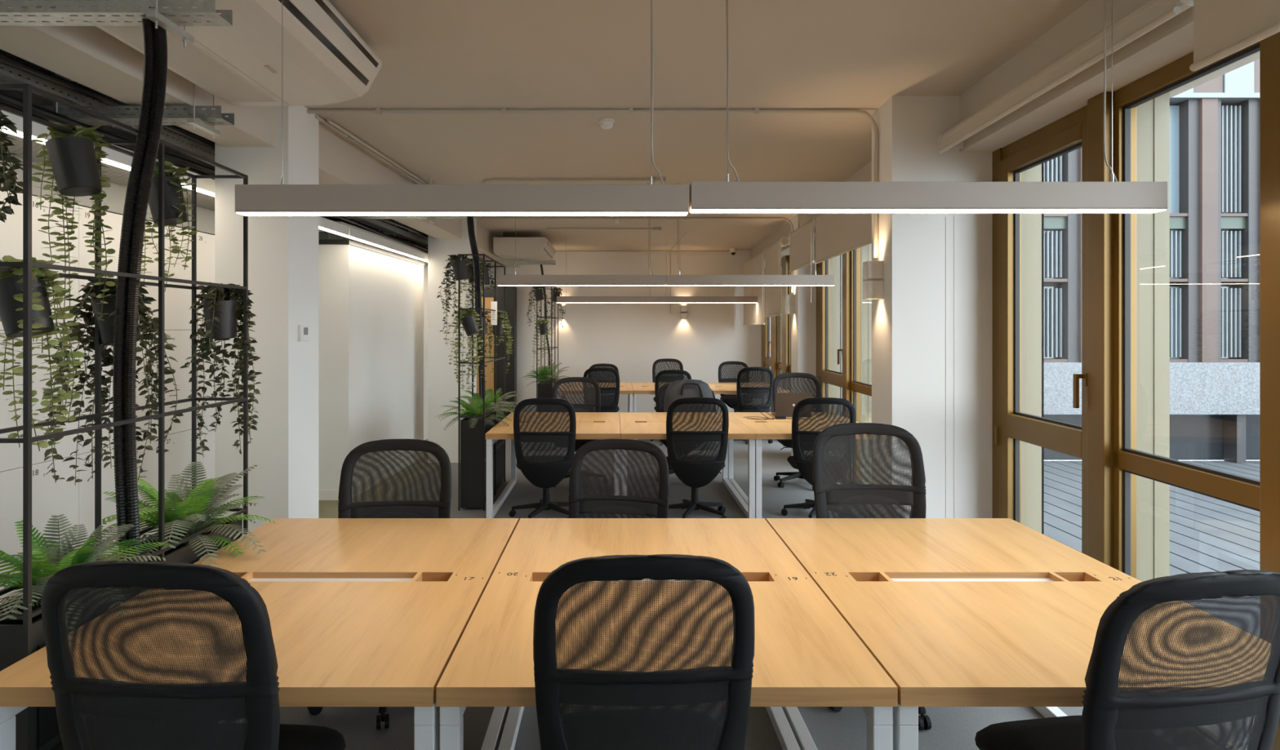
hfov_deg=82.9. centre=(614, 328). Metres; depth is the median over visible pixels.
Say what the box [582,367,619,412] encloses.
office chair
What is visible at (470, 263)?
plant
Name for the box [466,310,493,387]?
plant
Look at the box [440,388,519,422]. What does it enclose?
potted fern
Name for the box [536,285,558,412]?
rack
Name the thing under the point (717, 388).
desk
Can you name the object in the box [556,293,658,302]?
pendant light
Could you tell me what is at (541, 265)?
corrugated hose
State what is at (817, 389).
office chair
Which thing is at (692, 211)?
diffuser
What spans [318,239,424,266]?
trim
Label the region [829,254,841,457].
trim
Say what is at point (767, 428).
desk
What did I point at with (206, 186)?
strip light
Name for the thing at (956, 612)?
desk
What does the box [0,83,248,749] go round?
rack
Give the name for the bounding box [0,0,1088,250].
ceiling
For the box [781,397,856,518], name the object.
office chair
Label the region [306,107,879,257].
conduit pipe
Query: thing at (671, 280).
pendant light
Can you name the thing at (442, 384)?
pillar
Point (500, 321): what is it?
hanging plant
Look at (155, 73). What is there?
corrugated hose
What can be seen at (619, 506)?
office chair
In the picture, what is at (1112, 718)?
office chair
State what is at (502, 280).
pendant light
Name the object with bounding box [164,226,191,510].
locker
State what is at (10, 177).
hanging plant
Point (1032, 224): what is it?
trim
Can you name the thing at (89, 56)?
ceiling beam
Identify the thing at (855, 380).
window
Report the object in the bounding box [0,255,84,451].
plant
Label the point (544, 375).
potted fern
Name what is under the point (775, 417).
power adapter
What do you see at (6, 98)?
pipe
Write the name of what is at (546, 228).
conduit pipe
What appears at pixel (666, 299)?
pendant light
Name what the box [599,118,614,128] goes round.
smoke detector
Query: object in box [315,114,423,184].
conduit pipe
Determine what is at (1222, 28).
roller blind
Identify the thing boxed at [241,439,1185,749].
floor
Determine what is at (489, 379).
door
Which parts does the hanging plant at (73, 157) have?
pot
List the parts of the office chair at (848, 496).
backrest frame, leg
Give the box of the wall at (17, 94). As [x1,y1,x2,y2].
[0,89,214,173]
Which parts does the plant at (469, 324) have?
pot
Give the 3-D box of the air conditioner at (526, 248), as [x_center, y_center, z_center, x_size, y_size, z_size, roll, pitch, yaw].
[-1.337,-1.221,11.025,0.767,0.354,1.550,0,0,0]
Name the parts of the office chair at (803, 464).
leg, leg, leg, seat, backrest frame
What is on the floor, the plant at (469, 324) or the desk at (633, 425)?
the desk at (633, 425)
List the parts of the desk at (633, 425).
leg, leg, floor rail, rail, leg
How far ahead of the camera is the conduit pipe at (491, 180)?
6.71 m
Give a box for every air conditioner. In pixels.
[57,0,382,106]
[493,231,555,260]
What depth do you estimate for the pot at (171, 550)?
2.87 m
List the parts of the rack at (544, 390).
post, post, shelf frame, shelf frame, shelf frame, post, post, post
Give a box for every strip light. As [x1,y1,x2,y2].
[0,110,348,235]
[343,226,427,262]
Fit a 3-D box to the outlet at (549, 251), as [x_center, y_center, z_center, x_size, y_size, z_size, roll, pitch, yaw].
[-0.988,-1.187,11.025,0.063,0.111,1.450,0,0,0]
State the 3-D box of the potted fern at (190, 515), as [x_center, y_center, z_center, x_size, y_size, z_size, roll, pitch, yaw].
[-1.744,0.785,2.882,0.732,0.436,0.738,0,0,-14]
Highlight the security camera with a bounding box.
[729,248,736,255]
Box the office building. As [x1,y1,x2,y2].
[1044,58,1259,463]
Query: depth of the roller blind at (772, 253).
9.73 m
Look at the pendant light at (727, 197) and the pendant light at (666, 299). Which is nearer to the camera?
the pendant light at (727, 197)
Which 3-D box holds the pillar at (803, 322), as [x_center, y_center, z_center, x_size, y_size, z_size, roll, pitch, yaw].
[2.486,0.115,9.000,0.525,3.026,0.400,0,0,0]
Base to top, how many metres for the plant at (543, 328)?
0.808 m
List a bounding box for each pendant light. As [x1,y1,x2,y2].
[235,0,688,216]
[497,182,666,285]
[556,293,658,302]
[658,238,757,302]
[666,182,835,285]
[688,0,1168,213]
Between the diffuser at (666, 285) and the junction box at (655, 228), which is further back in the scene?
the junction box at (655, 228)
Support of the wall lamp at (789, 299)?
attached to the pillar at (803, 322)
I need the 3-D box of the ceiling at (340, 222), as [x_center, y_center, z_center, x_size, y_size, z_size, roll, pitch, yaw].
[-2.787,-0.952,9.575,0.859,0.040,6.089,0,0,2]
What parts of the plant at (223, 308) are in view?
pot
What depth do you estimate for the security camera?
12.56 m
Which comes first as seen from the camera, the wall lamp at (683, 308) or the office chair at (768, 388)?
the office chair at (768, 388)
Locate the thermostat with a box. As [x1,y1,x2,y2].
[297,324,309,341]
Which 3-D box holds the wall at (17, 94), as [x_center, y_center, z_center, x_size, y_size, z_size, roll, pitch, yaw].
[-3.852,0.115,1.945,0.540,3.026,9.920,0,0,2]
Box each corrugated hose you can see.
[112,6,168,561]
[466,216,485,404]
[540,264,550,382]
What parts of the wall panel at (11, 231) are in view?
door, door, door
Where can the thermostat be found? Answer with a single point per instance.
(303, 331)
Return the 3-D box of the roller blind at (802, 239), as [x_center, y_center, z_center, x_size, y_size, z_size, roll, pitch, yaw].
[2.133,-0.724,8.091,0.162,0.904,1.265,0,0,2]
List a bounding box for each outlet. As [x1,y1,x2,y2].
[278,0,378,85]
[543,241,555,258]
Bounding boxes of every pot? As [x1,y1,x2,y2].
[164,532,207,555]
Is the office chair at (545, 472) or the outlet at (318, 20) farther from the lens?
the office chair at (545, 472)
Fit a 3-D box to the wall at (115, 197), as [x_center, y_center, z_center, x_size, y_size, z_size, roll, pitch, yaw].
[-3.347,-0.847,1.940,0.470,0.290,9.907,0,0,2]
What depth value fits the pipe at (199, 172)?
4.50 m
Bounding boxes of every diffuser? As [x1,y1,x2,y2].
[235,212,688,216]
[497,284,666,285]
[666,284,834,285]
[690,208,1166,213]
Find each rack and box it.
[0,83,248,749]
[457,253,505,511]
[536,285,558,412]
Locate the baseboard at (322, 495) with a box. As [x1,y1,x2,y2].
[318,451,423,500]
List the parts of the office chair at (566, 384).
backrest frame, seat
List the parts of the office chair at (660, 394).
leg, backrest frame, seat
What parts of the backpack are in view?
carry handle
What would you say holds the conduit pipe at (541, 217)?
attached to the ceiling at (433, 54)
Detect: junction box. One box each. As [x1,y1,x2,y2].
[653,226,661,231]
[654,177,666,182]
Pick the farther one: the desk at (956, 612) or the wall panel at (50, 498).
the wall panel at (50, 498)
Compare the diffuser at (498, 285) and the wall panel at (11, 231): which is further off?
the diffuser at (498, 285)
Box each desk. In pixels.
[0,518,518,749]
[435,518,897,749]
[485,412,620,518]
[557,382,633,439]
[619,412,755,518]
[631,382,664,439]
[706,382,789,442]
[728,412,871,518]
[765,518,1271,749]
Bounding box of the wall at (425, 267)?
[408,226,427,439]
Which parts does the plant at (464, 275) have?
pot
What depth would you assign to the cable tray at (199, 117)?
3.50 m
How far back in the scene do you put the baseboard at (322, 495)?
6.88 m
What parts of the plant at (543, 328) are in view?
pot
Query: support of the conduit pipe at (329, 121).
attached to the ceiling at (433, 54)
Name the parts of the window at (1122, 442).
sash, handle, rail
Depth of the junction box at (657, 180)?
6.67 m
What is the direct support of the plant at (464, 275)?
hanging from the rack at (472, 442)
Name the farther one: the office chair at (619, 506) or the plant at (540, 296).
the plant at (540, 296)
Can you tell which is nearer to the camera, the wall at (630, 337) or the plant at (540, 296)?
the plant at (540, 296)
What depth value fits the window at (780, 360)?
11.38 m
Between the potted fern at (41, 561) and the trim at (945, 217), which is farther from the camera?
the trim at (945, 217)
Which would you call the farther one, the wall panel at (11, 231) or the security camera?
the security camera
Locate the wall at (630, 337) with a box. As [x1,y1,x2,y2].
[479,250,770,412]
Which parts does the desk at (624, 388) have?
leg, leg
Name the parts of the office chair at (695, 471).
leg, leg, leg, seat, leg, leg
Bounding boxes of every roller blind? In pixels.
[742,250,764,325]
[764,236,789,316]
[788,216,815,302]
[813,180,871,264]
[937,0,1193,153]
[1189,0,1279,71]
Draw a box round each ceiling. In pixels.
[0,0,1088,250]
[318,221,427,266]
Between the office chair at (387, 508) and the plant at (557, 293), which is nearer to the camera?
the office chair at (387, 508)
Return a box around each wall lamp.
[559,306,565,319]
[680,306,687,319]
[785,294,795,313]
[862,261,884,299]
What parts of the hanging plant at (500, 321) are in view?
pot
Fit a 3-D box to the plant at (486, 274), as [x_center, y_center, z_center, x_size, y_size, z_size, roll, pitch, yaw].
[-1.363,-0.483,7.427,0.253,0.403,0.212,0,0,-41]
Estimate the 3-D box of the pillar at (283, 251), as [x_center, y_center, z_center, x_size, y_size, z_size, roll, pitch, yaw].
[-2.171,0.115,4.553,0.457,3.026,0.406,0,0,0]
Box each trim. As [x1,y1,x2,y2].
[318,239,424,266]
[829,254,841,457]
[945,217,955,518]
[1021,163,1044,534]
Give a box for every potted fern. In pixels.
[0,514,173,642]
[93,462,275,565]
[435,393,514,430]
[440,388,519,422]
[521,362,569,387]
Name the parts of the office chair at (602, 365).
seat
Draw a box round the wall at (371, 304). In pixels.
[318,244,423,490]
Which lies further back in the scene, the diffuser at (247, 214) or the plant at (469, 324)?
the plant at (469, 324)
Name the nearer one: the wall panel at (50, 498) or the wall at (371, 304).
the wall panel at (50, 498)
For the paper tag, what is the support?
hanging from the rack at (472, 442)
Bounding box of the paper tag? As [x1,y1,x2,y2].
[490,301,497,324]
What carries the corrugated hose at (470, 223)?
hanging from the cable tray at (429, 219)
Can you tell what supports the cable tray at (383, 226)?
hanging from the ceiling at (433, 54)
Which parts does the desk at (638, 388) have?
leg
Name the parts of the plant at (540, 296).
pot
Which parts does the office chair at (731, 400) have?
seat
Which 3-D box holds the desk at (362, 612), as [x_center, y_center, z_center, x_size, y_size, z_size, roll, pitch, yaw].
[-1.021,1.258,2.594,1.142,0.741,1.600,0,0,0]
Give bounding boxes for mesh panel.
[1,132,327,231]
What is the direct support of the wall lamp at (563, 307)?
attached to the wall at (630, 337)
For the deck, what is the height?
0.100 m
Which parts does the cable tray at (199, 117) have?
threaded rod, threaded rod, threaded rod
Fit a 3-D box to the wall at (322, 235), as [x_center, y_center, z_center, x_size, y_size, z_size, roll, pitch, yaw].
[-3.277,-1.123,8.065,1.294,0.551,2.350,0,0,0]
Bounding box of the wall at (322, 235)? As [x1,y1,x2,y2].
[318,218,408,257]
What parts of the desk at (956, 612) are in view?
floor rail, leg, rail, floor rail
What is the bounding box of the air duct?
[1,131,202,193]
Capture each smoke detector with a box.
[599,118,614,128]
[613,219,621,223]
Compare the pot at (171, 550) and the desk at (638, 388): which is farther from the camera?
the desk at (638, 388)
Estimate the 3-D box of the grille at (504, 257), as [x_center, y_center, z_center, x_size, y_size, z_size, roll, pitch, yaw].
[-1.536,-1.046,11.025,0.228,0.004,1.390,0,0,0]
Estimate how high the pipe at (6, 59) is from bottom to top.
0.065 m
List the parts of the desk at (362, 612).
leg, rail, leg, rail, floor rail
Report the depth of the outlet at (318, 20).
3.07 m
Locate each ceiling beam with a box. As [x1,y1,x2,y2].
[0,0,519,267]
[750,0,1259,259]
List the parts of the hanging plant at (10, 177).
stem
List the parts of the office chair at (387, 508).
leg, backrest frame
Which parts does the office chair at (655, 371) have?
backrest frame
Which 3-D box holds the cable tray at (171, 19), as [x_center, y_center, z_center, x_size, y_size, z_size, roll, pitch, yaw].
[-2.200,-1.182,2.417,1.800,0.424,0.215,0,0,0]
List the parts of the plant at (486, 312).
pot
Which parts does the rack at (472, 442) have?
post, post, shelf frame, shelf frame, shelf frame, shelf frame, post, panel, post, post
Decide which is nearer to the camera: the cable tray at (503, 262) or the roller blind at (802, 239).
the roller blind at (802, 239)
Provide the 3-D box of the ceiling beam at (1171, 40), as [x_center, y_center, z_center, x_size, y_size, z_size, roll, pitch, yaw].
[2.356,-1.230,4.950,0.525,0.336,15.934,0,0,2]
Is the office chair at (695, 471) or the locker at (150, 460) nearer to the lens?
the locker at (150, 460)
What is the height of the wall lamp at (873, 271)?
0.235 m
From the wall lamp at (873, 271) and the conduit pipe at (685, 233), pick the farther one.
the conduit pipe at (685, 233)
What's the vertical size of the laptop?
0.248 m
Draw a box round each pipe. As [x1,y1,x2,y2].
[0,49,427,238]
[0,90,427,252]
[0,102,417,248]
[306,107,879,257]
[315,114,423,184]
[326,119,428,184]
[478,216,793,292]
[482,178,653,184]
[546,227,653,229]
[555,250,728,252]
[670,232,685,313]
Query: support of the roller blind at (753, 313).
attached to the ceiling beam at (1171, 40)
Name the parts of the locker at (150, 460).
door, door, door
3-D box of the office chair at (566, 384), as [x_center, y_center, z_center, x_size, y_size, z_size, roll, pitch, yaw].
[-0.372,1.078,7.635,0.600,1.099,0.627,0,0,0]
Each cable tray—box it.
[0,0,232,47]
[0,62,214,161]
[38,73,234,138]
[53,73,74,85]
[320,176,467,226]
[352,218,427,248]
[480,259,555,269]
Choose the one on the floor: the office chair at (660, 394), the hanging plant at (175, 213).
the office chair at (660, 394)
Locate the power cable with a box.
[746,407,804,419]
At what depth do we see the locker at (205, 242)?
5.24 m
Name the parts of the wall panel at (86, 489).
door, door, door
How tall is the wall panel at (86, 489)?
2.320 m
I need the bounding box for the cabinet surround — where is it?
[480,286,516,417]
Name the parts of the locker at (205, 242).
door, door, door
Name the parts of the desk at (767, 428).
leg, floor rail, rail, leg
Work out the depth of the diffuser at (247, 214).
2.59 m
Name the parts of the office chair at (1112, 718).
seat, backrest frame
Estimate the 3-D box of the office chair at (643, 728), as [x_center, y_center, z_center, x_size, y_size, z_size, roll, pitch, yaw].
[0.040,1.070,1.923,0.600,1.114,0.627,0,0,3]
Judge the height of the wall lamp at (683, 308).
0.235 m
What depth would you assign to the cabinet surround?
12.60 m
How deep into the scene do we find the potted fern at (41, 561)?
2.26 m
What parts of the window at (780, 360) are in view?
sash, rail, rail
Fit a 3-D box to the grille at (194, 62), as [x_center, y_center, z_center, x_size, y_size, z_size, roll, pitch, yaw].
[-1.751,-1.104,2.800,0.234,0.004,1.440,0,0,0]
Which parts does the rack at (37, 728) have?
post, post, shelf frame, shelf frame, shelf frame, shelf frame, panel, post, post, post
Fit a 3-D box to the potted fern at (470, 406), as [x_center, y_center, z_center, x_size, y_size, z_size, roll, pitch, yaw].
[-1.290,0.795,6.748,0.785,0.415,0.813,0,0,8]
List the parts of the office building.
sill, sill, sill, storefront glass, sill, sill, sill, panel, panel, cornice, storefront post, sill, sill, sill, panel, panel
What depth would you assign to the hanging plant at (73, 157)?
2.46 m
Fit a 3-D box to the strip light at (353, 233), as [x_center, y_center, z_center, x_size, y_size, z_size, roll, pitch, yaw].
[-2.321,-0.880,9.485,0.070,0.089,5.838,0,0,2]
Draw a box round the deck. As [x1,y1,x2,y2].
[1044,460,1259,576]
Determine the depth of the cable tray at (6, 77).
3.55 m
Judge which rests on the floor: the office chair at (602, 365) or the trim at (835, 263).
the office chair at (602, 365)
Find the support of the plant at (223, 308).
hanging from the rack at (37, 728)
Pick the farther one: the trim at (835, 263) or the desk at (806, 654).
the trim at (835, 263)
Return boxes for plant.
[0,92,22,222]
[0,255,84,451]
[31,124,115,323]
[35,277,183,485]
[140,160,196,291]
[180,283,262,457]
[436,254,477,332]
[443,309,485,389]
[454,258,483,318]
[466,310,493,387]
[473,262,494,299]
[484,312,513,373]
[526,285,550,332]
[532,319,552,371]
[548,287,564,334]
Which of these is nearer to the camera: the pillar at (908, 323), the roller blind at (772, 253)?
the pillar at (908, 323)
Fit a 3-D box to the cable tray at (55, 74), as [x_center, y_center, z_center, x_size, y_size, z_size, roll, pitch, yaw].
[-2.509,-1.268,4.402,0.210,0.252,4.404,0,0,2]
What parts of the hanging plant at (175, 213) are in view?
pot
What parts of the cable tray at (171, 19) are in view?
threaded rod, threaded rod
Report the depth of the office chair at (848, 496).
3.45 m
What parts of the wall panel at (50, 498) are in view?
door, door, door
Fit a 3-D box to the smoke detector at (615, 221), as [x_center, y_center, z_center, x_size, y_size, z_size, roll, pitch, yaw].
[0.030,-1.371,9.250,0.104,0.055,0.104,0,0,0]
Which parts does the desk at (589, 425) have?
leg, rail, floor rail, leg, leg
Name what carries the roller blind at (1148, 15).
attached to the window at (1122, 442)
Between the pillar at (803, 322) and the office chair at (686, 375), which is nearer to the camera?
the pillar at (803, 322)
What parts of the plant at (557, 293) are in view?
pot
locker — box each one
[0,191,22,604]
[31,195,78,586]
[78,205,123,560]
[135,220,158,542]
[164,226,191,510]
[196,231,214,517]
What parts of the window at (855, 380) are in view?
sash, handle, rail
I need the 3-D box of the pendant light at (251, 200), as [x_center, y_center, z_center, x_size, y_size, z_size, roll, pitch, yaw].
[-0.540,-0.903,2.594,1.604,0.989,0.070,0,0,0]
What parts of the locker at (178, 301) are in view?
door, door, door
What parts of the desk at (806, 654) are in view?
leg, rail, floor rail, floor rail, rail, leg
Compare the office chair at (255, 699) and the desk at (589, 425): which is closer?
the office chair at (255, 699)
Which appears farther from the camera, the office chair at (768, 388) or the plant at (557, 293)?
the plant at (557, 293)
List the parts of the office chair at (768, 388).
seat, backrest frame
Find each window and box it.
[761,255,791,412]
[816,243,871,484]
[992,31,1279,749]
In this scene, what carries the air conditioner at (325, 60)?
hanging from the ceiling at (433, 54)
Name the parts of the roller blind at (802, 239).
pull chain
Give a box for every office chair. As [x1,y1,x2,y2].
[40,560,346,749]
[306,439,451,729]
[508,398,576,518]
[533,554,755,749]
[552,377,608,489]
[568,439,669,518]
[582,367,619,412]
[589,363,618,404]
[649,369,691,441]
[652,358,683,405]
[655,383,696,481]
[666,397,728,518]
[718,361,752,412]
[733,367,773,444]
[773,373,822,490]
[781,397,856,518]
[812,422,931,730]
[974,569,1279,749]
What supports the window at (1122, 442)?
in the ceiling beam at (1171, 40)
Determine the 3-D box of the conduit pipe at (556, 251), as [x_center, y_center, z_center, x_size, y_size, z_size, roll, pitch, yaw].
[0.135,-1.370,12.800,3.770,0.024,0.024,0,0,0]
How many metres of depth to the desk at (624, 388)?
10.56 m
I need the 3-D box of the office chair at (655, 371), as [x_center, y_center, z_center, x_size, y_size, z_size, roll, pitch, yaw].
[0.912,1.065,11.951,0.600,1.124,0.627,0,0,5]
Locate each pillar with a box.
[214,105,318,534]
[427,217,476,462]
[791,213,816,456]
[871,95,992,518]
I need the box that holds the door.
[476,297,493,397]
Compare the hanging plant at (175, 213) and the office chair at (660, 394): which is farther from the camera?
the office chair at (660, 394)
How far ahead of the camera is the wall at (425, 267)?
10.64 m
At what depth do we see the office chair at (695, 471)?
6.05 m
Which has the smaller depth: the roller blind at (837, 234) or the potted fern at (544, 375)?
the roller blind at (837, 234)
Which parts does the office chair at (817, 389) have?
leg, leg, seat, backrest frame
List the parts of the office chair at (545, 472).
leg, leg, seat, leg, leg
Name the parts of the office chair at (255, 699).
seat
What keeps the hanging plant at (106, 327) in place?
hanging from the rack at (37, 728)
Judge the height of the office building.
14.600 m
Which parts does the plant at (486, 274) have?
pot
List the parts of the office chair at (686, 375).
backrest frame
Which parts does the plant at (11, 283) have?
pot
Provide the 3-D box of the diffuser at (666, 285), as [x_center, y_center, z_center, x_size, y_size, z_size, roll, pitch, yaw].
[1.294,-0.416,6.930,1.595,0.009,0.064,0,0,0]
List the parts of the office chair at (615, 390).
seat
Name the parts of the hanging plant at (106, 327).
pot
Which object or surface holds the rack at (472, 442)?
on the floor
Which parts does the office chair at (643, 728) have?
seat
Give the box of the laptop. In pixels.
[771,392,812,417]
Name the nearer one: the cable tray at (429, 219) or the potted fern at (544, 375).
the cable tray at (429, 219)
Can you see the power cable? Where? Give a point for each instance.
(773, 418)
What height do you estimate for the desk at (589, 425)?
0.741 m
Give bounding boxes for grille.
[57,0,278,102]
[499,255,521,260]
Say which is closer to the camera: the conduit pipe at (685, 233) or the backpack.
the backpack
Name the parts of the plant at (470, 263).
pot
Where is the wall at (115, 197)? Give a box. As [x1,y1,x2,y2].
[0,146,214,235]
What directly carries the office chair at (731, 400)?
on the floor
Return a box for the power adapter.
[774,416,786,419]

